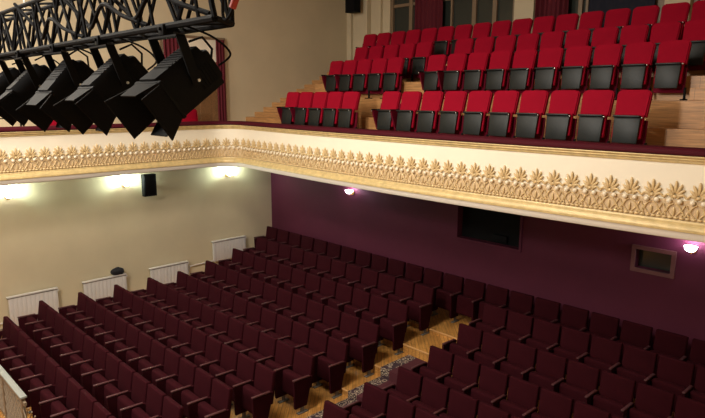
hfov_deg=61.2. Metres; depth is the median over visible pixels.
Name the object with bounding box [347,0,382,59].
trim
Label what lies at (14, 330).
chair
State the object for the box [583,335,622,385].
chair
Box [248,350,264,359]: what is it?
seat cushion
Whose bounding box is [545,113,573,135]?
seat cushion
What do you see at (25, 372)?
seat cushion
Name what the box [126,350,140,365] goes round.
seat cushion
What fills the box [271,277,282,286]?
seat cushion
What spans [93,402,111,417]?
chair
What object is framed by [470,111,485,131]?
seat cushion
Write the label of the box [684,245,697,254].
wall lamp
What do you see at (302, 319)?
seat cushion
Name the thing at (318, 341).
chair
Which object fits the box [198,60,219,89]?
vent
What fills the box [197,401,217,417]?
seat cushion
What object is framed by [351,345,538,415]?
floor
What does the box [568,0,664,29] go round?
window
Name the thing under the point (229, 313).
seat cushion
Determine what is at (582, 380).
chair
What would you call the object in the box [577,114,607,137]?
seat cushion
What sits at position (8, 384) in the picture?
barrier
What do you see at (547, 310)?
chair
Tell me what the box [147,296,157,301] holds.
seat cushion
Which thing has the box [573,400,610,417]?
chair
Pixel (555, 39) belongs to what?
balcony chair
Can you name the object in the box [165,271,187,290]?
chair
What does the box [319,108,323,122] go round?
seat cushion
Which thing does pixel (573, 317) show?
chair
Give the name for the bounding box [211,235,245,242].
grille
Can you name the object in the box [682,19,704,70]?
balcony chair
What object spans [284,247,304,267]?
chair
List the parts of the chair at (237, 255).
panel, panel, backrest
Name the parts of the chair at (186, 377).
armrest, panel, backrest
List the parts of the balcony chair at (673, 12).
backrest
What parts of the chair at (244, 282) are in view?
panel, backrest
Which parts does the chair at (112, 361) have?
armrest, panel, backrest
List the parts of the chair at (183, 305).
backrest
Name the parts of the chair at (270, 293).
panel, backrest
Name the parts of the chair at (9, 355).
armrest, panel, backrest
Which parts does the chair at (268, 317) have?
backrest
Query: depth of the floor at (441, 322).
13.13 m
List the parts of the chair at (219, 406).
armrest, panel, backrest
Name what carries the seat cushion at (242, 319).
on the chair at (254, 311)
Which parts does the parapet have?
rail, moulding, cornice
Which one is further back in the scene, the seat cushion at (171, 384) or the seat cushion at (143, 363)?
the seat cushion at (143, 363)
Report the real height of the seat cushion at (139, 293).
0.423 m
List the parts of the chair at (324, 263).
backrest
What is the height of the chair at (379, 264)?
0.952 m
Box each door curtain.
[163,38,181,121]
[215,40,226,120]
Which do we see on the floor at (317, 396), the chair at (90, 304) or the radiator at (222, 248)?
the chair at (90, 304)
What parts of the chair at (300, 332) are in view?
backrest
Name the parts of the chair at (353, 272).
backrest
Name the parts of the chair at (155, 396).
backrest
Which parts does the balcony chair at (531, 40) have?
backrest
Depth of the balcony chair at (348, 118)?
13.28 m
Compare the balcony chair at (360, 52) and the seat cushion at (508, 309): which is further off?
the balcony chair at (360, 52)
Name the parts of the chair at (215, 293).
backrest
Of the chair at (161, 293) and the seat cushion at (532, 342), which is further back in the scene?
the chair at (161, 293)
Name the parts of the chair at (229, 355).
armrest, panel, backrest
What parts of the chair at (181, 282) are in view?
backrest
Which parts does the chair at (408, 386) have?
armrest, backrest, armrest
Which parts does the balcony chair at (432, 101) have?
panel, backrest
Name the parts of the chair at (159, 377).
armrest, panel, backrest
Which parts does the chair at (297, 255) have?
backrest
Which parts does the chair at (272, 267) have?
panel, backrest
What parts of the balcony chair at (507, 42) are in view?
backrest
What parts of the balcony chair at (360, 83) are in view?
panel, backrest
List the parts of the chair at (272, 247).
backrest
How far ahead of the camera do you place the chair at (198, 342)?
11.66 m
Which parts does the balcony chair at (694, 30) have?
backrest, panel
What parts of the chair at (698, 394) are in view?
backrest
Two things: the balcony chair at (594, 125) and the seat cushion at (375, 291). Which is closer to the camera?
the balcony chair at (594, 125)
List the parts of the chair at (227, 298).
backrest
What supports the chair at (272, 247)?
on the floor at (413, 337)
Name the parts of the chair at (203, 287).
backrest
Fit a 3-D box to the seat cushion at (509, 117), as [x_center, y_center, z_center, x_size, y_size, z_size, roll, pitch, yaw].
[2.620,-1.535,10.535,0.115,0.358,0.440,-10,15,-43]
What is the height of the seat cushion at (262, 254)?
0.423 m
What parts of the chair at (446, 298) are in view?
backrest, panel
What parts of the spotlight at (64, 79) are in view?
barn door, barn door, barn door, handle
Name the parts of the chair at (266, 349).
armrest, panel, backrest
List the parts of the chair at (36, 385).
armrest, panel, backrest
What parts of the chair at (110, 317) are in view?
armrest, panel, backrest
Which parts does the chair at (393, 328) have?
backrest, panel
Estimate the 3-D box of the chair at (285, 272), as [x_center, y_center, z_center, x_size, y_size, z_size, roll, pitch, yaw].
[-1.829,1.942,15.107,0.538,0.952,0.564,-10,15,-43]
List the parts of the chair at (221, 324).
panel, backrest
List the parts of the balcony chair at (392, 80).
backrest, panel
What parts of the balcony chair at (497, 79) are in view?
panel, backrest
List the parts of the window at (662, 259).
pane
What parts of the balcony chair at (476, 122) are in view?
panel, backrest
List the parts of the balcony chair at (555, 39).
backrest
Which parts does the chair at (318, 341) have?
backrest, panel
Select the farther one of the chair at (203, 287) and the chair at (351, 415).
the chair at (203, 287)
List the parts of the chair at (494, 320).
panel, backrest, panel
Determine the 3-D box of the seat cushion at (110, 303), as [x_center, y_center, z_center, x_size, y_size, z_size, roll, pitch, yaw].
[-5.870,2.430,14.402,0.177,0.423,0.500,-10,15,-43]
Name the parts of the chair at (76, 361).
armrest, panel, backrest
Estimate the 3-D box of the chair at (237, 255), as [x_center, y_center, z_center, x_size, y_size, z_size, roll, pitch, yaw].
[-3.370,1.640,16.688,0.538,0.952,0.620,-10,15,-43]
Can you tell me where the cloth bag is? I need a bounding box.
[110,267,123,274]
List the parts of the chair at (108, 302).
panel, panel, backrest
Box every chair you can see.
[0,316,13,346]
[0,323,21,366]
[1,331,30,391]
[10,339,39,395]
[17,300,49,341]
[19,347,49,413]
[28,357,59,417]
[33,307,57,347]
[39,367,71,417]
[41,313,66,357]
[50,320,76,366]
[50,378,83,417]
[58,292,88,324]
[60,327,86,373]
[63,389,96,417]
[70,335,97,386]
[75,298,98,330]
[80,343,109,394]
[84,304,107,337]
[92,352,121,405]
[93,310,118,345]
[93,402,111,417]
[95,284,125,310]
[103,317,129,353]
[104,362,135,417]
[112,290,134,317]
[114,324,141,362]
[117,372,150,417]
[122,295,145,323]
[126,331,153,371]
[130,277,158,300]
[132,301,156,330]
[132,384,166,417]
[138,339,167,381]
[143,307,167,338]
[147,282,168,305]
[151,348,181,393]
[155,313,180,345]
[157,287,179,311]
[162,396,183,417]
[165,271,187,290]
[166,357,197,417]
[167,320,194,353]
[168,293,191,317]
[178,275,199,295]
[179,298,203,324]
[180,328,208,362]
[181,367,214,417]
[182,109,197,121]
[189,280,210,300]
[190,260,216,281]
[192,304,216,331]
[194,335,223,372]
[197,378,232,417]
[200,285,222,306]
[204,310,230,338]
[207,264,228,286]
[209,344,239,404]
[212,290,235,312]
[218,248,243,269]
[218,269,239,291]
[218,317,245,347]
[225,296,248,318]
[225,353,257,417]
[230,273,252,297]
[233,324,260,355]
[235,252,255,274]
[238,301,262,325]
[242,278,264,302]
[242,363,275,417]
[243,237,267,255]
[246,256,267,278]
[248,332,277,364]
[252,308,277,332]
[254,226,277,249]
[255,283,278,308]
[258,260,279,283]
[260,240,279,259]
[265,340,295,402]
[267,314,293,340]
[268,288,293,314]
[271,244,291,263]
[271,264,292,288]
[272,229,289,243]
[276,92,300,123]
[282,349,314,414]
[283,293,308,321]
[283,321,310,348]
[284,232,301,247]
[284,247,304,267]
[284,268,306,293]
[294,92,313,124]
[296,235,314,251]
[296,251,317,272]
[298,273,321,299]
[298,299,324,328]
[300,328,328,388]
[308,92,328,125]
[308,239,327,255]
[310,255,331,277]
[312,278,337,305]
[314,305,341,336]
[317,336,348,398]
[321,61,343,92]
[322,92,343,126]
[322,242,341,259]
[322,400,349,417]
[324,259,346,281]
[328,283,353,311]
[331,312,360,367]
[336,246,356,263]
[337,92,360,127]
[338,60,357,92]
[338,263,362,286]
[342,382,388,417]
[344,288,370,317]
[349,319,379,377]
[349,414,359,417]
[351,250,371,267]
[353,47,369,77]
[353,59,372,98]
[354,268,378,292]
[355,34,376,55]
[361,294,389,346]
[367,58,387,98]
[367,254,388,272]
[368,46,383,76]
[370,273,396,298]
[371,91,401,130]
[376,32,391,57]
[379,300,408,355]
[381,366,422,402]
[383,44,399,76]
[383,57,404,98]
[384,258,405,277]
[386,394,415,417]
[388,278,414,326]
[390,31,405,56]
[396,91,422,131]
[399,43,415,81]
[401,263,423,283]
[405,29,421,60]
[406,283,434,335]
[411,345,453,408]
[412,42,433,77]
[412,377,449,415]
[415,407,440,417]
[417,28,437,59]
[417,91,444,132]
[418,54,447,98]
[418,268,443,315]
[434,26,454,54]
[435,273,463,322]
[439,91,467,134]
[439,389,478,417]
[442,323,482,363]
[443,53,467,93]
[444,355,480,401]
[446,38,474,73]
[451,24,472,53]
[456,279,485,320]
[463,91,492,135]
[464,52,489,93]
[469,304,507,340]
[470,365,508,414]
[472,22,491,48]
[474,37,494,73]
[474,331,508,375]
[477,401,509,417]
[478,284,508,318]
[486,50,512,93]
[488,91,520,137]
[490,20,511,56]
[495,35,516,72]
[499,376,539,417]
[500,311,533,350]
[500,340,536,387]
[504,291,533,327]
[509,49,537,92]
[511,18,532,55]
[514,33,539,78]
[515,90,549,138]
[526,318,561,363]
[528,349,567,399]
[530,297,560,333]
[531,388,573,417]
[532,16,555,55]
[534,47,564,92]
[537,31,564,70]
[545,90,580,140]
[553,326,590,373]
[555,13,578,47]
[556,304,588,343]
[559,359,600,412]
[561,29,590,71]
[561,46,592,92]
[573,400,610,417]
[577,90,615,142]
[579,11,604,45]
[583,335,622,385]
[586,312,619,354]
[588,27,619,72]
[589,44,623,99]
[592,370,635,417]
[604,8,630,43]
[611,90,652,144]
[616,24,649,71]
[616,344,657,398]
[617,320,652,365]
[620,42,655,90]
[628,382,674,417]
[631,5,659,41]
[649,21,681,70]
[650,329,688,374]
[651,355,694,411]
[653,40,691,99]
[660,2,690,39]
[674,395,704,417]
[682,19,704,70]
[686,338,704,385]
[689,366,704,402]
[691,0,704,19]
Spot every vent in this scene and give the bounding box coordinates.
[15,64,35,80]
[39,72,49,83]
[46,61,65,79]
[79,68,91,82]
[92,55,121,74]
[127,65,144,85]
[153,47,193,68]
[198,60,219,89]
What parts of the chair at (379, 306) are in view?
backrest, panel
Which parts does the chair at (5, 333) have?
panel, backrest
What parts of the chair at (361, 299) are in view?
backrest, panel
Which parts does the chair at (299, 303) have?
panel, backrest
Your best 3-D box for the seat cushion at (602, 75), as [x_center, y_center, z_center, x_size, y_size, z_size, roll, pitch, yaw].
[4.527,-2.418,10.773,0.115,0.358,0.440,-10,15,-43]
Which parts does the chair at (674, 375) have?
backrest, armrest, panel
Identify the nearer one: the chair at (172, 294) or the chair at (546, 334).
the chair at (546, 334)
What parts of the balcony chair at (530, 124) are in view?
panel, backrest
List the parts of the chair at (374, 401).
armrest, panel, backrest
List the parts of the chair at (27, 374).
armrest, panel, backrest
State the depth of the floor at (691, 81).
10.41 m
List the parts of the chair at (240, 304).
backrest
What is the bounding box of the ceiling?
[0,166,704,242]
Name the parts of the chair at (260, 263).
panel, backrest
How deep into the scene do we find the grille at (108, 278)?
15.42 m
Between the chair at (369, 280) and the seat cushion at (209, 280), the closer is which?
the chair at (369, 280)
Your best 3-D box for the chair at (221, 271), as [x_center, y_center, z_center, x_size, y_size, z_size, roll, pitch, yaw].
[-3.599,2.014,15.721,0.538,0.952,0.564,-10,15,-43]
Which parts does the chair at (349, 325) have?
panel, backrest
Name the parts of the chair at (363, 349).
armrest, backrest, panel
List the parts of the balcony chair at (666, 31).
backrest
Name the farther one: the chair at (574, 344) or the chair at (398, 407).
the chair at (574, 344)
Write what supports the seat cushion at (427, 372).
on the chair at (440, 361)
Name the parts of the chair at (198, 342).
armrest, panel, backrest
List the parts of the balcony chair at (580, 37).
backrest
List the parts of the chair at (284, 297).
panel, backrest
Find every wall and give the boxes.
[0,0,346,328]
[271,173,704,360]
[353,0,692,63]
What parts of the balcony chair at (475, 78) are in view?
panel, backrest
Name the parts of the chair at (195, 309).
panel, backrest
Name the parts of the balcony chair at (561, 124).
panel, backrest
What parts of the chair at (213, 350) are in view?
armrest, panel, backrest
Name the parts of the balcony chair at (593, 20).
backrest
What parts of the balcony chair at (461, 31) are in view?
backrest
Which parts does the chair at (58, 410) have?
armrest, panel, backrest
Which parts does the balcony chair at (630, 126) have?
panel, backrest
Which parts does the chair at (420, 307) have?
backrest, panel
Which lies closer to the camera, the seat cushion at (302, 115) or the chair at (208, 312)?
the chair at (208, 312)
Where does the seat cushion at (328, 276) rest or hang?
on the chair at (338, 268)
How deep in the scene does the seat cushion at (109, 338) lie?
12.17 m
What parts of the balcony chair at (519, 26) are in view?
backrest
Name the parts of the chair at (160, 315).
armrest, panel, backrest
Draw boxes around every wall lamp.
[4,193,13,199]
[122,182,130,187]
[225,172,232,176]
[345,190,354,194]
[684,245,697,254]
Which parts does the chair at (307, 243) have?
backrest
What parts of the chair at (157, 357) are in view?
armrest, panel, backrest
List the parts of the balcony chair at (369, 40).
backrest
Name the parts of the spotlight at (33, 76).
barn door, barn door, barn door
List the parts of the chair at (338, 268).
backrest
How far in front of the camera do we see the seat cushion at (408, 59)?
15.05 m
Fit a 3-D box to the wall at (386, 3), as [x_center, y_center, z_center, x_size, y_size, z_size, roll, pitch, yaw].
[5.659,-4.247,14.643,0.300,6.630,16.600,-10,15,-43]
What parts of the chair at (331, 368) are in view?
armrest, panel, backrest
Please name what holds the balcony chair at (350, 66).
on the floor at (662, 113)
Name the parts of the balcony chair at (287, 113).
panel, backrest, panel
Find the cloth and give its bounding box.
[588,0,654,27]
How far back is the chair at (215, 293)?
14.40 m
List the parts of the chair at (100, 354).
armrest, panel, backrest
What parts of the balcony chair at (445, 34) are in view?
backrest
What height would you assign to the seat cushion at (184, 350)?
0.423 m
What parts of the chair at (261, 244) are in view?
backrest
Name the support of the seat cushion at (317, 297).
on the chair at (328, 287)
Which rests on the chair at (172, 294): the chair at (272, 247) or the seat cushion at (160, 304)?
the seat cushion at (160, 304)
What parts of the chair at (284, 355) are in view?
armrest, panel, backrest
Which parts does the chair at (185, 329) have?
armrest, panel, backrest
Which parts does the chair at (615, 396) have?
backrest, armrest, panel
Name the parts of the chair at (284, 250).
backrest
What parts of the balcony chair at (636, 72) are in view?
panel, backrest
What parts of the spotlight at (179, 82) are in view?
barn door, barn door, barn door, barn door, handle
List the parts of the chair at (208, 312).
panel, backrest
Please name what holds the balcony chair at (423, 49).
on the floor at (691, 81)
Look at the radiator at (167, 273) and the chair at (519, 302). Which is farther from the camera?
the radiator at (167, 273)
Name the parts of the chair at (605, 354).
backrest, armrest, panel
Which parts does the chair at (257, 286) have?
panel, backrest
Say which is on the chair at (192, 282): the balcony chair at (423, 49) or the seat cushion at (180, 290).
the seat cushion at (180, 290)
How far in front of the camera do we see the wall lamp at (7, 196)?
13.57 m
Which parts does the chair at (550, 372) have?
backrest, armrest, panel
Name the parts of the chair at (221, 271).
backrest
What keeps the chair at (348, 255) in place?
on the floor at (441, 322)
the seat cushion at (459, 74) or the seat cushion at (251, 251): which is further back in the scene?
the seat cushion at (251, 251)
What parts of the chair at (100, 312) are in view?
panel, backrest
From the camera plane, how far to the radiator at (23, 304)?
14.22 m
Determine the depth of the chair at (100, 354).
10.84 m
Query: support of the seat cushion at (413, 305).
on the chair at (420, 307)
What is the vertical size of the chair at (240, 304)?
0.952 m
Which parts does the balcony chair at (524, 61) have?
panel, backrest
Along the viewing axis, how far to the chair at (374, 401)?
9.46 m
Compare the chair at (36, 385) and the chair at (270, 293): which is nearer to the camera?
the chair at (36, 385)
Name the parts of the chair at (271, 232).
backrest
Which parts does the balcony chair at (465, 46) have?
backrest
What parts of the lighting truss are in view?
frame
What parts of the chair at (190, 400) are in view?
armrest, panel, backrest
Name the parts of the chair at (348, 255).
backrest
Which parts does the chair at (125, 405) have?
armrest, panel, backrest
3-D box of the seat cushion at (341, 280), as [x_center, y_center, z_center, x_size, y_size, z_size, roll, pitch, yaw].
[-0.147,1.917,14.456,0.177,0.423,0.500,-10,15,-43]
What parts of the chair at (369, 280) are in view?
backrest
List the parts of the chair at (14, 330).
panel, backrest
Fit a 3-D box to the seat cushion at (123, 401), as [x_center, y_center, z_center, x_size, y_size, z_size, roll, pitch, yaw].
[-3.681,3.315,9.727,0.177,0.423,0.500,-10,15,-43]
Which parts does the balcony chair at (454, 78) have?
panel, backrest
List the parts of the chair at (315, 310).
panel, backrest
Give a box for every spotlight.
[0,50,59,125]
[0,57,23,95]
[16,44,94,131]
[53,35,156,135]
[104,24,230,140]
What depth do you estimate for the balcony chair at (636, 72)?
10.32 m
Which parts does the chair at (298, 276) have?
panel, backrest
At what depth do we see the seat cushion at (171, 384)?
10.26 m
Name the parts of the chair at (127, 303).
panel, backrest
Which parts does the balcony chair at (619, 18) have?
backrest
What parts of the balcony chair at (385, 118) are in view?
panel, backrest, panel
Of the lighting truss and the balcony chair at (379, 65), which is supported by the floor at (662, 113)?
the balcony chair at (379, 65)
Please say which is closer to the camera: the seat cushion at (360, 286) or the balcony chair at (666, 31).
the balcony chair at (666, 31)
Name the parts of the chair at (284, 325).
backrest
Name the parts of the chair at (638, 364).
backrest, armrest, panel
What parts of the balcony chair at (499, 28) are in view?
backrest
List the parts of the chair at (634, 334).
backrest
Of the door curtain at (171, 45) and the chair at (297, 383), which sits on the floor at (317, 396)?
the chair at (297, 383)
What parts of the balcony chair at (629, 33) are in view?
backrest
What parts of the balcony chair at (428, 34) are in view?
backrest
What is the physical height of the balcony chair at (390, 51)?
0.989 m
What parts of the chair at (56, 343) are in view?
armrest, panel, backrest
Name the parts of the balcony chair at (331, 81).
panel, backrest, panel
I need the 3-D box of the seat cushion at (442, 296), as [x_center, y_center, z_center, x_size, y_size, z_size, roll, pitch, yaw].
[2.095,2.038,13.362,0.177,0.423,0.500,-10,15,-43]
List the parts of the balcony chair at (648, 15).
backrest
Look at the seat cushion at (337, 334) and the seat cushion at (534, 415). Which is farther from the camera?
the seat cushion at (337, 334)
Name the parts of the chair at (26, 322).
panel, armrest, panel, backrest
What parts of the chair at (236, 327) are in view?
armrest, panel, backrest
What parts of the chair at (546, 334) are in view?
backrest, armrest, panel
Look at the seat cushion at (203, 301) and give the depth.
14.31 m
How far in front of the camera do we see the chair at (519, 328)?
11.24 m
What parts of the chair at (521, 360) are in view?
backrest, armrest, panel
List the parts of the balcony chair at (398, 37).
backrest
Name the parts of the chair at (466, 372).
backrest, armrest, panel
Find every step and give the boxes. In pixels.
[366,90,423,129]
[645,88,704,147]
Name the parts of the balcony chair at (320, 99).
backrest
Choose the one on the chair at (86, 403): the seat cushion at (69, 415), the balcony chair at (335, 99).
the seat cushion at (69, 415)
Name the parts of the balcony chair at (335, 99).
backrest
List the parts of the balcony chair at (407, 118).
backrest, panel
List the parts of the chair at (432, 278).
backrest, panel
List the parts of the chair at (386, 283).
backrest, panel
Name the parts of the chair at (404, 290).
backrest, panel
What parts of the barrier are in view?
post frame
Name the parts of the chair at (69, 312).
panel, panel, backrest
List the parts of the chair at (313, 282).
panel, backrest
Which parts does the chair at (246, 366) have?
armrest, panel, backrest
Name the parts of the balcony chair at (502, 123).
panel, backrest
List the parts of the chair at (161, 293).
backrest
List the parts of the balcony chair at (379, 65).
panel, backrest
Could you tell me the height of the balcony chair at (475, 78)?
0.989 m
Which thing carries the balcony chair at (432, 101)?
on the floor
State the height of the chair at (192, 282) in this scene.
0.952 m
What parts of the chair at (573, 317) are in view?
backrest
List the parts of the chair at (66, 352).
armrest, panel, backrest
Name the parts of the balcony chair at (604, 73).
panel, backrest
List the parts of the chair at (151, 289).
backrest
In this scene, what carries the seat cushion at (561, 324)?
on the chair at (573, 317)
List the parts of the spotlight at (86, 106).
barn door, barn door, barn door, handle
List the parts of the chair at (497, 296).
backrest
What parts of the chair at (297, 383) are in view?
armrest, panel, backrest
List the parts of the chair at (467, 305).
backrest, panel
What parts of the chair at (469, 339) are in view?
armrest, panel, backrest, armrest, panel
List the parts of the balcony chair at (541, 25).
backrest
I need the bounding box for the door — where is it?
[159,35,224,120]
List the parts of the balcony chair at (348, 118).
backrest, panel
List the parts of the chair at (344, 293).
panel, backrest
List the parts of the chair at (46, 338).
armrest, panel, backrest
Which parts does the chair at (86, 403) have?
backrest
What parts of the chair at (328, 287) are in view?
panel, backrest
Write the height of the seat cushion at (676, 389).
0.423 m
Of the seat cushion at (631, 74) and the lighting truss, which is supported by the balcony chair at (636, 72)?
the seat cushion at (631, 74)
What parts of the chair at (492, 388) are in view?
backrest, armrest, panel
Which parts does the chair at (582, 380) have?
backrest, panel, armrest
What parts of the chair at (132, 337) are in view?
armrest, panel, backrest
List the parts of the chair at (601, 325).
backrest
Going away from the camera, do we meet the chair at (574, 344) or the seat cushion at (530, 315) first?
the chair at (574, 344)
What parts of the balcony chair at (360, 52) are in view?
backrest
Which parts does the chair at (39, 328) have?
armrest, panel, backrest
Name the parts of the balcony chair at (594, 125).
panel, backrest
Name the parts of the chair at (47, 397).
armrest, panel, backrest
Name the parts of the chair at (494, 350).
backrest, armrest, panel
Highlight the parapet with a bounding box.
[0,121,704,241]
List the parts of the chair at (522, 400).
backrest, armrest, panel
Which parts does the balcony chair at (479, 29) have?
backrest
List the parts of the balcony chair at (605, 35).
backrest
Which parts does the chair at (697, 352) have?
backrest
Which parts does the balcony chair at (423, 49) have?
backrest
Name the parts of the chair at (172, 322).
armrest, panel, backrest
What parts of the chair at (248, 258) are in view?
panel, backrest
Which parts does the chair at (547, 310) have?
backrest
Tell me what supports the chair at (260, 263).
on the floor at (385, 355)
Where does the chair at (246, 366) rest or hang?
on the floor at (317, 396)
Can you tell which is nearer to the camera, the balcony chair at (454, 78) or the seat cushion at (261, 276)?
the balcony chair at (454, 78)
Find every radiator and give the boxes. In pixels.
[6,287,58,325]
[81,273,127,300]
[149,260,188,283]
[211,235,246,261]
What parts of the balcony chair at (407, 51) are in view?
panel, backrest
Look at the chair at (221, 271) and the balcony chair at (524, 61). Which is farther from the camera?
the chair at (221, 271)
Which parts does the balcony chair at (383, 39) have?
backrest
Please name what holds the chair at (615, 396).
on the floor at (385, 355)
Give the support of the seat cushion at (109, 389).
on the chair at (125, 376)
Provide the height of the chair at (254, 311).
0.952 m
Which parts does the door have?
frame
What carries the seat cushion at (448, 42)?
on the balcony chair at (445, 34)
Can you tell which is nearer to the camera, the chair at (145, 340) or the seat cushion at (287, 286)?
the chair at (145, 340)
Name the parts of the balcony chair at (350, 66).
panel, backrest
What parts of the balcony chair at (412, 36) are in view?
backrest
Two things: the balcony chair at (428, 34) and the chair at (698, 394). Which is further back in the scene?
the balcony chair at (428, 34)
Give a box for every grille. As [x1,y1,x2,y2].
[6,287,57,298]
[81,273,126,282]
[149,260,188,269]
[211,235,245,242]
[345,0,353,11]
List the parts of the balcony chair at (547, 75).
panel, backrest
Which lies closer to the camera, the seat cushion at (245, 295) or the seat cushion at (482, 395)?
the seat cushion at (482, 395)
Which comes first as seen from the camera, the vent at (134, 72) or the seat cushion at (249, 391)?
the vent at (134, 72)
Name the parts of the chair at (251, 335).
armrest, panel, backrest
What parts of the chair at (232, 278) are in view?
panel, backrest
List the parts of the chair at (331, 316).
panel, backrest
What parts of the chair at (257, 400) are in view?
armrest, panel, backrest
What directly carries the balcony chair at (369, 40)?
on the floor at (689, 72)
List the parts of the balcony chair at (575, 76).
panel, backrest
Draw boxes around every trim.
[0,260,212,324]
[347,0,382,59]
[403,343,428,354]
[429,328,456,338]
[514,0,535,32]
[664,0,691,24]
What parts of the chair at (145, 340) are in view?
armrest, panel, backrest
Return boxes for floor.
[0,338,347,417]
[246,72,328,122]
[315,76,704,99]
[319,363,447,409]
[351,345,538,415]
[355,99,704,142]
[381,324,598,417]
[402,62,704,81]
[407,307,693,416]
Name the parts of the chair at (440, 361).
armrest, panel, backrest, armrest, panel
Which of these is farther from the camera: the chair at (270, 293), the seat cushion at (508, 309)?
the chair at (270, 293)
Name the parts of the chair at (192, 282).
backrest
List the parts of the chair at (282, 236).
backrest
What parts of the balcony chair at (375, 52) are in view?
backrest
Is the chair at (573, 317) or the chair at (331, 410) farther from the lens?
the chair at (573, 317)
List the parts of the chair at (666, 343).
backrest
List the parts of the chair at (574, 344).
backrest, armrest, panel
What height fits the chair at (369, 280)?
0.952 m
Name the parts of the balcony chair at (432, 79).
panel, backrest, panel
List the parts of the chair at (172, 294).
backrest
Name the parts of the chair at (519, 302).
backrest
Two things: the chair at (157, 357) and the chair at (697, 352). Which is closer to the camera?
the chair at (697, 352)
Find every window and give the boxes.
[390,0,514,43]
[455,205,523,252]
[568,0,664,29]
[630,244,676,278]
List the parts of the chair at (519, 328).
backrest, panel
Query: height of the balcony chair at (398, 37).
0.989 m
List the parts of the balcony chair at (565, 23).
backrest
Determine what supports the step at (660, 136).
on the floor
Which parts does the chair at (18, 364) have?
armrest, panel, backrest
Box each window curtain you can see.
[414,0,442,44]
[534,0,568,59]
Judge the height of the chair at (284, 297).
0.952 m
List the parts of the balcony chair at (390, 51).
backrest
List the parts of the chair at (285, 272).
panel, backrest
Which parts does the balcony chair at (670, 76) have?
panel, backrest, leg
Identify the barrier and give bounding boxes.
[0,365,35,417]
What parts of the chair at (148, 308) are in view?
panel, backrest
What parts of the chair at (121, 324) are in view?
armrest, panel, backrest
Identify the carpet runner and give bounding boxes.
[306,355,427,417]
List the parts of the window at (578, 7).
pane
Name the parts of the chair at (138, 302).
panel, backrest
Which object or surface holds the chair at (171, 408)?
on the floor at (317, 396)
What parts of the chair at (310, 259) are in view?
backrest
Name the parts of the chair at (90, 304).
armrest, panel, backrest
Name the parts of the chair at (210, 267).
backrest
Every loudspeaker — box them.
[141,173,156,196]
[345,0,360,13]
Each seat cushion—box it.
[0,341,7,348]
[4,349,16,358]
[12,358,24,367]
[21,368,34,377]
[26,316,36,333]
[30,378,44,389]
[34,323,45,329]
[40,389,55,401]
[42,330,53,348]
[51,337,62,356]
[51,400,67,414]
[60,345,73,366]
[63,413,74,417]
[66,307,77,318]
[70,354,84,375]
[75,313,86,324]
[80,363,94,385]
[84,320,95,331]
[92,373,107,397]
[93,327,105,339]
[103,299,113,306]
[103,334,116,347]
[104,383,120,409]
[112,305,123,312]
[114,342,128,355]
[117,395,134,417]
[122,310,133,318]
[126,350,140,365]
[132,317,145,325]
[132,407,150,417]
[137,291,147,296]
[138,359,154,374]
[143,323,156,332]
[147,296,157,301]
[151,368,168,385]
[155,330,168,340]
[157,302,168,307]
[166,378,183,396]
[167,338,181,348]
[168,308,179,313]
[178,289,189,293]
[179,314,192,320]
[180,346,195,357]
[181,389,199,417]
[189,294,199,298]
[192,320,204,327]
[194,355,210,366]
[197,273,206,279]
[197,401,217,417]
[200,300,212,304]
[204,327,219,334]
[207,277,218,284]
[209,364,226,377]
[212,305,224,310]
[218,282,230,288]
[218,334,232,342]
[224,260,233,267]
[225,311,237,316]
[225,373,244,401]
[230,287,242,294]
[233,342,248,350]
[235,264,245,271]
[238,317,251,323]
[242,292,254,299]
[242,384,262,413]
[246,269,258,276]
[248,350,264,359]
[249,249,258,253]
[252,324,266,330]
[255,297,268,305]
[258,273,269,280]
[260,252,269,257]
[265,359,283,369]
[267,331,282,338]
[268,303,282,311]
[271,256,282,261]
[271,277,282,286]
[282,369,302,396]
[283,309,297,318]
[283,339,299,346]
[284,260,294,265]
[284,282,296,291]
[296,264,307,270]
[297,107,308,122]
[298,287,310,296]
[298,315,314,325]
[300,347,317,354]
[310,268,322,274]
[312,293,327,302]
[314,322,331,332]
[317,355,337,381]
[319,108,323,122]
[324,273,337,279]
[328,298,343,308]
[331,329,348,340]
[334,108,338,123]
[338,278,352,284]
[341,108,354,124]
[344,304,360,315]
[349,74,353,87]
[349,337,368,362]
[351,405,376,417]
[354,283,369,290]
[361,310,379,322]
[364,74,367,87]
[370,288,385,295]
[379,73,382,87]
[379,317,398,341]
[387,388,411,399]
[388,294,404,302]
[395,73,399,87]
[406,300,424,321]
[407,58,410,71]
[411,110,415,127]
[412,400,436,412]
[419,366,442,383]
[424,57,427,70]
[427,110,437,128]
[435,289,453,310]
[439,413,454,417]
[444,376,468,401]
[446,41,449,54]
[449,342,472,363]
[456,111,460,129]
[456,295,475,317]
[457,70,461,86]
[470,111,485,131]
[470,387,497,414]
[474,351,498,375]
[476,322,497,340]
[478,301,498,318]
[479,70,483,86]
[499,399,528,417]
[500,329,523,350]
[500,361,526,387]
[502,69,506,86]
[504,308,524,327]
[507,112,512,132]
[519,112,541,133]
[526,68,531,85]
[526,338,550,363]
[528,371,556,399]
[530,315,550,333]
[531,412,548,417]
[534,67,557,85]
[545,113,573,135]
[553,347,581,373]
[556,323,579,343]
[559,382,589,412]
[561,66,585,85]
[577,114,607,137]
[583,356,613,385]
[586,331,610,354]
[589,65,616,84]
[592,394,625,417]
[611,115,644,139]
[616,367,647,398]
[617,340,643,365]
[620,64,648,84]
[628,407,661,417]
[650,350,679,374]
[651,378,685,411]
[653,62,684,83]
[679,22,683,39]
[686,360,704,385]
[689,390,704,402]
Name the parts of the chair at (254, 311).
backrest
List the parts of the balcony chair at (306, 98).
backrest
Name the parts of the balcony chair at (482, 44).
backrest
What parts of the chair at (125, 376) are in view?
armrest, panel, backrest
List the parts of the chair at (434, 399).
backrest, armrest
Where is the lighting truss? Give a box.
[0,0,238,60]
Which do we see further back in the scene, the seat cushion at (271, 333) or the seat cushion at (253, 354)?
the seat cushion at (271, 333)
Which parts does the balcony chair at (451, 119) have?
panel, backrest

